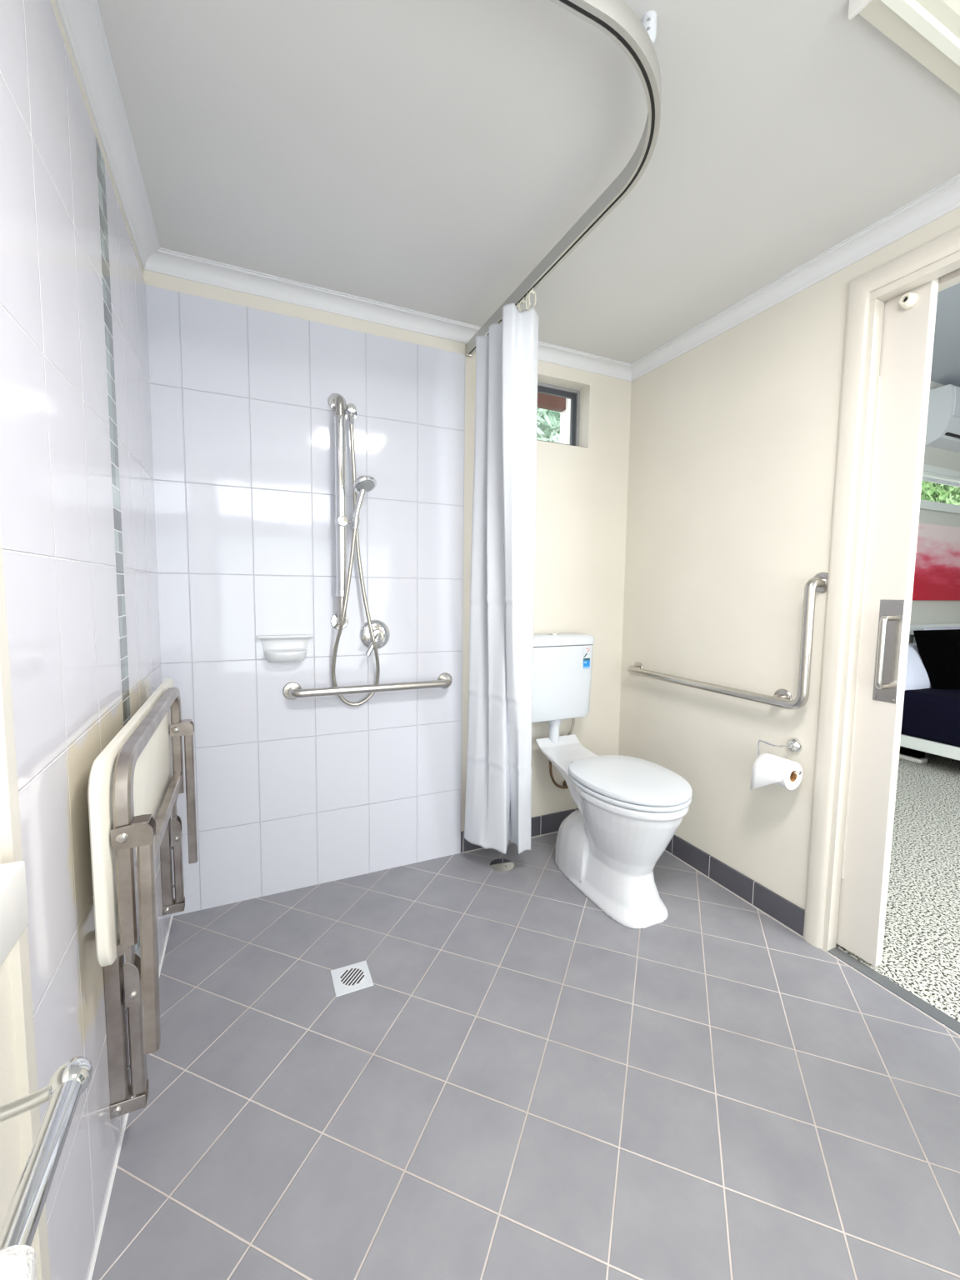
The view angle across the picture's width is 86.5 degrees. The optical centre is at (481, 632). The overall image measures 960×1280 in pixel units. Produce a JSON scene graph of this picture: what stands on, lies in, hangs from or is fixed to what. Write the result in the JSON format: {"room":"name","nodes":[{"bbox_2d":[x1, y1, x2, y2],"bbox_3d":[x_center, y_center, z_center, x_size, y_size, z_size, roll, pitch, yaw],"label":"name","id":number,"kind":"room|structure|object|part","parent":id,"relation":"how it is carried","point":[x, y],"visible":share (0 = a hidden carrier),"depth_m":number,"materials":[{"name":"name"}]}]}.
{"room":"accessible bathroom","nodes":[
{"label":"accessible bathroom","id":0,"kind":"room"},
{"bbox_2d":[0,0,171,1279],"bbox_3d":[-0.528,0.061,0.369,0.106,2.335,3.000,-2,5,-25],"label":"wall","id":1,"kind":"structure","parent":0,"point":[77,521],"depth_m":0.85,"materials":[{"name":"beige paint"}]},
{"bbox_2d":[0,860,29,967],"bbox_3d":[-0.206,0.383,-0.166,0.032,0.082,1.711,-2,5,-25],"label":"sink","id":2,"kind":"object","parent":1,"relation":"attached to","point":[13,897],"depth_m":0.58,"materials":[{"name":"white ceramic"}]},
{"bbox_2d":[0,522,50,1279],"bbox_3d":[-0.585,0.049,0.620,0.011,2.155,0.027,-2,5,-25],"label":"trim","id":3,"kind":"structure","parent":1,"relation":"attached to","point":[10,826],"depth_m":0.64,"materials":[{"name":"beige paint"}]},
{"bbox_2d":[0,1056,92,1249],"bbox_3d":[-0.353,0.504,0.267,0.118,0.050,0.606,-2,5,-25],"label":"towel rail","id":4,"kind":"object","parent":1,"relation":"attached to","point":[71,1079],"visible":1,"depth_m":0.47,"materials":[{"name":"silver metal"}]},
{"bbox_2d":[0,1245,36,1279],"bbox_3d":[-0.300,0.688,0.260,0.045,0.416,0.321,-2,5,-25],"label":"towel","id":5,"kind":"object","parent":4,"relation":"hanging from","point":[17,1262],"visible":1,"depth_m":0.38,"materials":[{"name":"white fabric"}]},
{"bbox_3d":[-0.480,0.485,0.515,0.094,0.044,0.044,-2,5,-25],"label":"post","id":6,"kind":"part","parent":4,"relation":"part of","materials":[{"name":"silver metal"}]},
{"bbox_2d":[55,0,159,269],"bbox_3d":[-0.446,-1.078,0.304,0.056,0.051,3.000,-2,5,-25],"label":"trim","id":7,"kind":"structure","parent":1,"relation":"attached to","point":[82,21],"depth_m":1.13,"materials":[{"name":"white paint"}]},
{"bbox_2d":[87,915,173,1279],"bbox_3d":[-0.856,1.069,1.278,0.004,0.006,1.230,-2,5,-25],"label":"trim","id":8,"kind":"structure","parent":1,"relation":"attached to","point":[90,1276],"depth_m":1.01,"materials":[{"name":"white plastic"}]},
{"bbox_2d":[87,678,197,1119],"bbox_3d":[-0.818,0.565,1.294,0.115,0.772,0.937,-2,5,-25],"label":"shower seat","id":9,"kind":"object","parent":1,"relation":"attached to","point":[136,782],"visible":1,"depth_m":1.01,"materials":[{"name":"metal"}]},
{"bbox_3d":[-0.737,0.783,1.030,0.032,0.380,0.032,-2,5,-25],"label":"wall post","id":10,"kind":"part","parent":9,"relation":"part of","materials":[{"name":"metal"}]},
{"bbox_3d":[-0.725,0.960,1.051,0.060,0.028,0.040,-2,5,-25],"label":"link plate","id":11,"kind":"part","parent":9,"relation":"part of","materials":[{"name":"metal"}]},
{"bbox_3d":[-0.705,0.640,1.031,0.025,0.215,0.038,-2,5,-25],"label":"hinge plate","id":12,"kind":"part","parent":9,"relation":"part of","materials":[{"name":"metal"}]},
{"bbox_3d":[-0.707,0.825,1.047,0.024,0.235,0.032,-2,5,-25],"label":"hinge arm","id":13,"kind":"part","parent":9,"relation":"part of","materials":[{"name":"metal"}]},
{"bbox_3d":[-0.786,0.357,1.240,0.026,0.342,0.766,-2,5,-25],"label":"seat frame","id":14,"kind":"part","parent":9,"relation":"part of","materials":[{"name":"metal"}]},
{"bbox_3d":[-0.600,0.560,0.920,0.024,0.385,0.055,-2,5,-25],"label":"leg","id":15,"kind":"part","parent":9,"relation":"part of","materials":[{"name":"metal"}]},
{"bbox_3d":[-1.028,0.726,1.662,0.032,0.380,0.032,-2,5,-25],"label":"wall post","id":16,"kind":"part","parent":9,"relation":"part of","materials":[{"name":"metal"}]},
{"bbox_3d":[-1.015,0.903,1.683,0.060,0.028,0.040,-2,5,-25],"label":"link plate","id":17,"kind":"part","parent":9,"relation":"part of","materials":[{"name":"metal"}]},
{"bbox_3d":[-0.996,0.583,1.663,0.025,0.215,0.038,-2,5,-25],"label":"hinge plate","id":18,"kind":"part","parent":9,"relation":"part of","materials":[{"name":"metal"}]},
{"bbox_3d":[-0.998,0.767,1.679,0.024,0.235,0.032,-2,5,-25],"label":"hinge arm","id":19,"kind":"part","parent":9,"relation":"part of","materials":[{"name":"metal"}]},
{"bbox_3d":[-0.912,0.517,1.601,0.024,0.420,0.027,-2,5,-25],"label":"leg","id":20,"kind":"part","parent":9,"relation":"part of","materials":[{"name":"metal"}]},
{"bbox_2d":[143,270,631,915],"bbox_3d":[-0.214,-0.092,2.229,2.230,2.335,0.148,-2,5,-25],"label":"wall","id":21,"kind":"structure","parent":0,"point":[299,792],"depth_m":1.98,"materials":[{"name":"white tile"}]},
{"bbox_2d":[257,634,313,663],"bbox_3d":[-0.721,0.063,1.887,0.196,0.101,0.075,-2,5,-25],"label":"soap dish","id":22,"kind":"object","parent":21,"relation":"attached to","point":[277,648],"visible":1,"depth_m":1.89,"materials":[{"name":"white ceramic"}]},
{"bbox_3d":[-0.734,0.059,1.915,0.176,0.083,0.012,-2,5,-25],"label":"plate","id":23,"kind":"part","parent":22,"relation":"part of","materials":[{"name":"white ceramic"}]},
{"bbox_3d":[-0.721,0.091,1.889,0.148,0.045,0.075,-2,5,-25],"label":"dish","id":24,"kind":"part","parent":22,"relation":"part of","materials":[{"name":"white ceramic"}]},
{"bbox_2d":[327,393,359,629],"bbox_3d":[-0.512,-0.451,1.914,0.098,0.892,0.115,-2,5,-25],"label":"shower rail","id":25,"kind":"object","parent":21,"relation":"attached to","point":[336,402],"visible":0.9,"depth_m":1.89,"materials":[{"name":"silver metal"}]},
{"bbox_3d":[-0.512,-0.410,1.879,0.038,0.038,0.032,-2,5,-25],"label":"knob","id":26,"kind":"part","parent":25,"relation":"part of","materials":[{"name":"silver metal"}]},
{"bbox_2d":[352,475,376,529],"bbox_3d":[-0.430,-0.480,1.885,0.088,0.193,0.082,-2,5,-25],"label":"shower","id":27,"kind":"object","parent":25,"relation":"attached to","point":[363,484],"visible":0.98,"depth_m":1.87,"materials":[{"name":"silver metal"}]},
{"bbox_3d":[-0.452,-0.456,1.886,0.058,0.146,0.028,2,5,13],"label":"handle","id":28,"kind":"part","parent":27,"relation":"part of","materials":[{"name":"silver metal"}]},
{"bbox_3d":[-0.426,-0.536,1.877,0.066,0.035,0.060,-2,5,-25],"label":"spray plate","id":29,"kind":"part","parent":27,"relation":"part of","materials":[{"name":"grey plastic"}]},
{"bbox_2d":[344,403,356,424],"bbox_3d":[-0.493,-0.822,1.919,0.060,0.086,0.061,-2,5,-25],"label":"outlet","id":30,"kind":"object","parent":21,"relation":"attached to","point":[350,409],"visible":0.95,"depth_m":1.90,"materials":[{"name":"silver metal"}]},
{"bbox_2d":[331,424,379,706],"bbox_3d":[-0.478,-0.243,1.951,0.187,1.086,0.093,-2,5,-25],"label":"shower hose","id":31,"kind":"object","parent":30,"relation":"attached to","point":[355,539],"visible":0.91,"depth_m":1.95,"materials":[{"name":"silver metal"}]},
{"bbox_2d":[282,672,452,699],"bbox_3d":[-0.423,0.218,2.035,0.686,0.068,0.080,-2,5,-25],"label":"grab rail","id":32,"kind":"object","parent":21,"relation":"attached to","point":[292,690],"visible":1,"depth_m":1.98,"materials":[{"name":"silver metal"}]},
{"bbox_2d":[359,619,389,656],"bbox_3d":[-0.411,0.021,2.017,0.124,0.140,0.089,-2,5,-25],"label":"shower mixer","id":33,"kind":"object","parent":21,"relation":"attached to","point":[382,632],"visible":0.84,"depth_m":2.03,"materials":[{"name":"silver metal"}]},
{"bbox_3d":[-0.422,0.048,1.993,0.029,0.090,0.080,3,6,29],"label":"lever","id":34,"kind":"part","parent":33,"relation":"part of","materials":[{"name":"silver metal"}]},
{"bbox_2d":[143,247,631,381],"bbox_3d":[-0.170,-1.222,2.043,2.010,0.051,0.056,-2,5,-25],"label":"trim","id":35,"kind":"structure","parent":21,"relation":"attached to","point":[166,262],"depth_m":1.88,"materials":[{"name":"white paint"}]},
{"bbox_2d":[460,808,578,853],"bbox_3d":[0.307,0.936,2.482,0.882,0.096,0.010,-2,5,-25],"label":"baseboard","id":36,"kind":"structure","parent":21,"relation":"attached to","point":[547,823],"depth_m":2.47,"materials":[{"name":"grey tile"}]},
{"bbox_2d":[537,381,579,446],"bbox_3d":[0.197,-1.018,2.378,0.585,0.288,0.057,-2,5,-25],"label":"window","id":37,"kind":"structure","parent":21,"relation":"in","point":[574,395],"depth_m":2.46,"materials":[{"name":"grey metal"}]},
{"bbox_2d":[549,760,568,788],"bbox_3d":[0.389,0.663,2.465,0.148,0.216,0.066,-2,5,-25],"label":"pipe","id":38,"kind":"object","parent":21,"relation":"attached to","point":[565,786],"visible":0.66,"depth_m":2.44,"materials":[{"name":"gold metal"}]},
{"bbox_2d":[531,632,594,743],"bbox_3d":[0.324,0.262,2.347,0.372,0.524,0.164,-2,5,-25],"label":"cistern","id":39,"kind":"object","parent":21,"relation":"attached to","point":[562,662],"visible":0.83,"depth_m":2.28,"materials":[{"name":"white plastic"}]},
{"bbox_3d":[0.329,0.031,2.324,0.372,0.045,0.158,-2,5,-25],"label":"tank lid","id":40,"kind":"part","parent":39,"relation":"part of","materials":[{"name":"white plastic"}]},
{"bbox_3d":[0.477,0.141,2.318,0.036,0.028,0.001,-2,5,-25],"label":"label panel","id":41,"kind":"part","parent":39,"relation":"part of","materials":[{"name":"blue"}]},
{"bbox_2d":[91,832,959,1279],"bbox_3d":[0.390,1.165,0.836,2.110,0.080,3.100,-2,5,-25],"label":"floor","id":42,"kind":"structure","parent":0,"point":[528,1082],"depth_m":1.20,"materials":[{"name":"grey tile"}]},
{"bbox_2d":[330,960,373,996],"bbox_3d":[-0.395,1.054,1.555,0.110,0.008,0.110,-2,5,-25],"label":"floor drain","id":43,"kind":"object","parent":42,"relation":"on","point":[355,977],"depth_m":1.55,"materials":[{"name":"white plastic"}]},
{"bbox_2d":[490,858,514,871],"bbox_3d":[0.088,1.003,2.201,0.104,0.004,0.104,-2,5,-25],"label":"floor drain","id":44,"kind":"object","parent":42,"relation":"on","point":[500,864],"depth_m":2.20,"materials":[{"name":"silver metal"}]},
{"bbox_2d":[535,734,692,929],"bbox_3d":[0.513,0.768,2.083,0.388,0.503,0.735,-2,5,-25],"label":"toilet","id":45,"kind":"object","parent":42,"relation":"on","point":[630,810],"visible":1,"depth_m":1.87,"materials":[{"name":"white ceramic"}]},
{"bbox_3d":[0.569,0.556,1.950,0.388,0.032,0.484,-2,5,-25],"label":"lid","id":46,"kind":"part","parent":45,"relation":"part of","materials":[{"name":"white plastic"}]},
{"bbox_2d":[96,0,959,364],"bbox_3d":[0.435,-1.159,0.723,2.250,0.060,3.240,-2,5,-25],"label":"ceiling","id":47,"kind":"structure","parent":0,"point":[427,157],"depth_m":1.23,"materials":[{"name":"paint"}]},
{"bbox_2d":[465,0,661,357],"bbox_3d":[0.034,-1.122,1.210,0.737,0.106,1.706,2,5,17],"label":"track","id":48,"kind":"object","parent":47,"relation":"hanging from","point":[615,18],"visible":0.99,"depth_m":1.06,"materials":[{"name":"silver metal"}]},
{"bbox_2d":[519,297,527,311],"bbox_3d":[0.140,-1.091,1.703,0.030,0.057,0.006,1,5,-2],"label":"curtain hook","id":49,"kind":"object","parent":48,"relation":"hanging from","point":[522,300],"visible":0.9,"depth_m":1.70,"materials":[{"name":"beige plastic"}]},
{"bbox_2d":[525,292,529,311],"bbox_3d":[0.152,-1.088,1.676,0.006,0.057,0.030,3,5,25],"label":"curtain hook","id":50,"kind":"object","parent":48,"relation":"hanging from","point":[527,296],"visible":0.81,"depth_m":1.67,"materials":[{"name":"beige plastic"}]},
{"bbox_2d":[528,288,536,306],"bbox_3d":[0.165,-1.086,1.649,0.030,0.057,0.006,-2,6,-30],"label":"curtain hook","id":51,"kind":"object","parent":48,"relation":"hanging from","point":[532,291],"visible":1,"depth_m":1.65,"materials":[{"name":"beige plastic"}]},
{"label":"curtain hook","id":52,"kind":"object","parent":48,"relation":"hanging from","visible":0},
{"bbox_2d":[464,303,539,854],"bbox_3d":[0.098,-0.095,1.993,0.263,2.005,0.454,-2,5,-25],"label":"shower curtain","id":53,"kind":"object","parent":52,"relation":"hanging from","point":[498,806],"visible":1,"depth_m":1.90,"materials":[{"name":"white fabric"}]},
{"bbox_2d":[848,0,959,94],"bbox_3d":[0.969,-1.127,1.003,0.628,0.038,0.106,-2,5,-25],"label":"recessed light","id":54,"kind":"object","parent":47,"relation":"in","point":[928,31],"visible":1,"depth_m":0.94,"materials":[{"name":"white plastic"}]},
{"bbox_2d":[880,0,959,66],"bbox_3d":[0.973,-1.113,1.006,0.600,0.010,0.023,-2,5,-25],"label":"diffuser","id":55,"kind":"object","parent":54,"relation":"attached to","point":[926,21],"depth_m":0.93,"materials":[{"name":"white plastic"}]},
{"bbox_2d":[618,206,959,909],"bbox_3d":[1.397,0.011,1.249,0.120,2.335,3.000,-2,5,-25],"label":"wall","id":56,"kind":"structure","parent":0,"point":[733,438],"depth_m":1.98,"materials":[{"name":"beige paint"}]},
{"bbox_2d":[627,572,828,709],"bbox_3d":[0.911,0.007,2.073,0.078,0.482,0.921,-2,5,-25],"label":"grab rail","id":57,"kind":"object","parent":56,"relation":"attached to","point":[782,698],"visible":1,"depth_m":1.69,"materials":[{"name":"silver metal"}]},
{"bbox_2d":[665,834,804,936],"bbox_3d":[0.910,0.967,2.214,0.010,0.094,1.003,-2,5,-25],"label":"baseboard","id":58,"kind":"structure","parent":56,"relation":"attached to","point":[782,910],"depth_m":1.98,"materials":[{"name":"grey tile"}]},
{"bbox_2d":[756,737,802,774],"bbox_3d":[1.058,0.418,1.771,0.081,0.100,0.163,-2,5,-25],"label":"toilet roll holder","id":59,"kind":"object","parent":56,"relation":"attached to","point":[794,745],"visible":0.84,"depth_m":1.77,"materials":[{"name":"silver metal"}]},
{"bbox_2d":[750,752,802,789],"bbox_3d":[1.016,0.493,1.760,0.108,0.126,0.113,-2,5,-25],"label":"toilet roll","id":60,"kind":"object","parent":59,"relation":"on","point":[767,768],"visible":0.98,"depth_m":1.73,"materials":[{"name":"white paper"}]},
{"bbox_3d":[1.083,0.395,1.778,0.030,0.054,0.054,-2,5,-25],"label":"wall plate","id":61,"kind":"part","parent":59,"relation":"part of","materials":[{"name":"silver metal"}]},
{"bbox_2d":[630,173,959,381],"bbox_3d":[1.331,-1.125,1.116,0.056,0.051,3.000,-2,5,-25],"label":"trim","id":62,"kind":"structure","parent":56,"relation":"attached to","point":[944,198],"depth_m":1.65,"materials":[{"name":"white paint"}]},
{"bbox_2d":[664,850,959,1037],"bbox_3d":[1.108,1.053,1.768,0.004,0.003,1.990,-2,5,-25],"label":"trim","id":63,"kind":"structure","parent":56,"relation":"attached to","point":[826,952],"depth_m":1.65,"materials":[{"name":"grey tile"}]},
{"bbox_2d":[803,225,959,951],"bbox_3d":[1.392,0.023,1.241,0.146,2.151,1.013,-2,5,-25],"label":"trim","id":64,"kind":"structure","parent":56,"relation":"attached to","point":[939,257],"depth_m":1.61,"materials":[{"name":"beige paint"}]},
{"bbox_2d":[835,277,939,966],"bbox_3d":[1.087,-0.019,1.868,0.088,2.098,0.775,-2,5,-25],"label":"door","id":65,"kind":"structure","parent":56,"relation":"in","point":[909,317],"depth_m":1.56,"materials":[{"name":"white paint"}]},
{"bbox_3d":[1.088,-0.006,1.889,0.010,1.613,0.590,-2,5,-25],"label":"moulding","id":66,"kind":"part","parent":65,"relation":"part of","materials":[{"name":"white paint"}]},
{"bbox_3d":[1.218,0.061,1.543,0.052,0.227,0.017,-2,5,-25],"label":"pull handle","id":67,"kind":"part","parent":65,"relation":"part of","materials":[{"name":"silver metal"}]},
{"bbox_3d":[1.241,0.057,1.557,0.002,0.314,0.064,-2,5,-25],"label":"pull plate","id":68,"kind":"part","parent":65,"relation":"part of","materials":[{"name":"silver metal"}]},
{"bbox_2d":[827,946,959,1034],"bbox_3d":[1.351,1.119,1.321,0.047,0.052,0.887,-2,5,-25],"label":"trim","id":69,"kind":"structure","parent":56,"relation":"attached to","point":[925,1007],"depth_m":1.53,"materials":[{"name":"silver metal"}]},
{"bbox_2d":[835,735,959,1022],"bbox_3d":[3.652,1.083,2.272,4.960,0.080,4.000,-2,5,-25],"label":"floor","id":70,"kind":"structure","parent":0,"point":[921,952],"depth_m":2.07,"materials":[{"name":"carpet"}]},
{"bbox_2d":[899,745,927,763],"bbox_3d":[3.086,0.877,3.704,0.090,0.075,0.220,-2,5,-25],"label":"shoe","id":71,"kind":"object","parent":70,"relation":"on","point":[909,754],"visible":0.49,"depth_m":3.64,"materials":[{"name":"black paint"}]},
{"bbox_2d":[900,623,959,760],"bbox_3d":[3.938,0.489,3.291,1.595,0.940,2.065,-2,5,-25],"label":"bed","id":72,"kind":"object","parent":70,"relation":"on","point":[931,714],"visible":0.27,"depth_m":3.44,"materials":[{"name":"white"}]},
{"bbox_2d":[904,643,931,690],"bbox_3d":[3.150,0.269,3.756,0.602,0.352,0.261,-2,5,-26],"label":"pillow","id":73,"kind":"object","parent":72,"relation":"on","point":[917,677],"visible":0.18,"depth_m":3.63,"materials":[{"name":"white fabric"}]},
{"bbox_3d":[3.937,0.795,3.293,1.580,0.080,2.020,-2,5,-25],"label":"rail","id":74,"kind":"part","parent":72,"relation":"part of","materials":[{"name":"white"}]},
{"bbox_2d":[900,687,959,747],"bbox_3d":[3.931,0.599,3.294,1.570,0.320,1.980,-2,5,-25],"label":"bedding","id":75,"kind":"object","parent":72,"relation":"on","point":[931,714],"depth_m":3.43,"materials":[{"name":"blue fabric"}]},
{"bbox_3d":[3.517,0.356,4.203,1.595,0.840,0.040,-2,5,-25],"label":"headboard","id":76,"kind":"part","parent":72,"relation":"part of","materials":[{"name":"white"}]},
{"bbox_2d":[913,629,959,689],"bbox_3d":[3.583,0.229,3.819,0.841,0.487,0.304,-1,5,-19],"label":"cushion","id":77,"kind":"object","parent":72,"relation":"on","point":[938,650],"visible":0.74,"depth_m":3.67,"materials":[{"name":"black fabric"}]},
{"bbox_2d":[924,626,959,629],"bbox_3d":[3.891,0.182,4.177,0.721,0.439,0.253,-1,5,-23],"label":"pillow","id":78,"kind":"object","parent":72,"relation":"on","point":[952,627],"visible":0.08,"depth_m":4.14,"materials":[{"name":"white fabric"}]},
{"bbox_2d":[903,380,959,734],"bbox_3d":[2.900,-0.552,3.931,4.870,2.880,0.100,-2,5,-25],"label":"wall","id":79,"kind":"structure","parent":0,"point":[923,612],"depth_m":4.28,"materials":[{"name":"white paint"}]},
{"bbox_2d":[912,522,959,599],"bbox_3d":[4.188,-0.590,4.444,1.500,0.620,0.034,-2,5,-25],"label":"painting","id":80,"kind":"object","parent":79,"relation":"attached to","point":[937,572],"visible":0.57,"depth_m":4.25},
{"bbox_2d":[920,464,959,514],"bbox_3d":[3.776,-1.176,4.228,1.860,0.345,0.090,-2,5,-25],"label":"window","id":81,"kind":"structure","parent":79,"relation":"in","point":[928,471],"depth_m":4.19,"materials":[{"name":"white"}]},
{"bbox_3d":[3.785,-1.027,4.218,1.860,0.050,0.040,-2,5,-25],"label":"sill","id":82,"kind":"part","parent":81,"relation":"part of","materials":[{"name":"white"}]},
{"bbox_2d":[922,475,959,487],"bbox_3d":[3.784,-1.244,4.207,1.720,0.031,0.014,-2,5,-25],"label":"window blind","id":83,"kind":"object","parent":81,"relation":"attached to","point":[924,478],"visible":0.44,"depth_m":4.20,"materials":[{"name":"white plastic"}]},
{"bbox_2d":[925,384,959,453],"bbox_3d":[4.010,-1.720,4.191,0.900,0.430,0.162,-2,5,-25],"label":"air conditioner","id":84,"kind":"object","parent":79,"relation":"attached to","point":[943,418],"visible":1,"depth_m":4.01,"materials":[{"name":"white plastic"}]},
{"bbox_3d":[4.040,-1.799,4.121,0.850,0.220,0.024,-2,5,-25],"label":"panel","id":85,"kind":"part","parent":84,"relation":"part of","materials":[{"name":"white plastic"}]},
{"bbox_2d":[930,283,959,386],"bbox_3d":[3.730,-1.852,2.042,4.870,0.050,4.000,-2,5,-25],"label":"ceiling","id":86,"kind":"structure","parent":0,"point":[945,371],"depth_m":3.40,"materials":[{"name":"grey paint"}]},
{"label":"outside","id":87,"kind":"structure","parent":0,"visible":0},
{"bbox_3d":[-0.980,0.539,8.718,22.000,0.040,11.580,-2,5,-25],"label":"ground","id":88,"kind":"structure","parent":87,"visible":0},
{"bbox_2d":[536,407,560,443],"bbox_3d":[0.527,-0.967,4.616,2.273,3.695,0.877,-2,5,-25],"label":"foliage","id":89,"kind":"object","parent":88,"relation":"on","point":[548,429],"visible":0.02,"depth_m":4.36,"materials":[{"name":"green plant"}]},
{"bbox_2d":[560,398,570,444],"bbox_3d":[0.515,-0.486,3.162,0.060,2.980,0.080,-2,5,-25],"label":"post","id":90,"kind":"object","parent":88,"relation":"on","point":[564,415],"visible":0.02,"depth_m":3.06,"materials":[{"name":"white paint"}]},
{"bbox_2d":[537,392,565,411],"bbox_3d":[-0.343,-1.371,2.693,1.842,0.110,0.050,-2,5,-25],"label":"fascia board","id":91,"kind":"object","parent":90,"relation":"attached to","point":[544,401],"visible":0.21,"depth_m":3.02,"materials":[{"name":"brown wood"}]},
{"bbox_2d":[920,480,959,504],"bbox_3d":[4.983,-1.179,6.558,4.314,3.900,1.044,-2,5,-25],"label":"foliage","id":92,"kind":"object","parent":88,"relation":"on","point":[933,492],"visible":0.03,"depth_m":6.72,"materials":[{"name":"green plant"}]}
]}

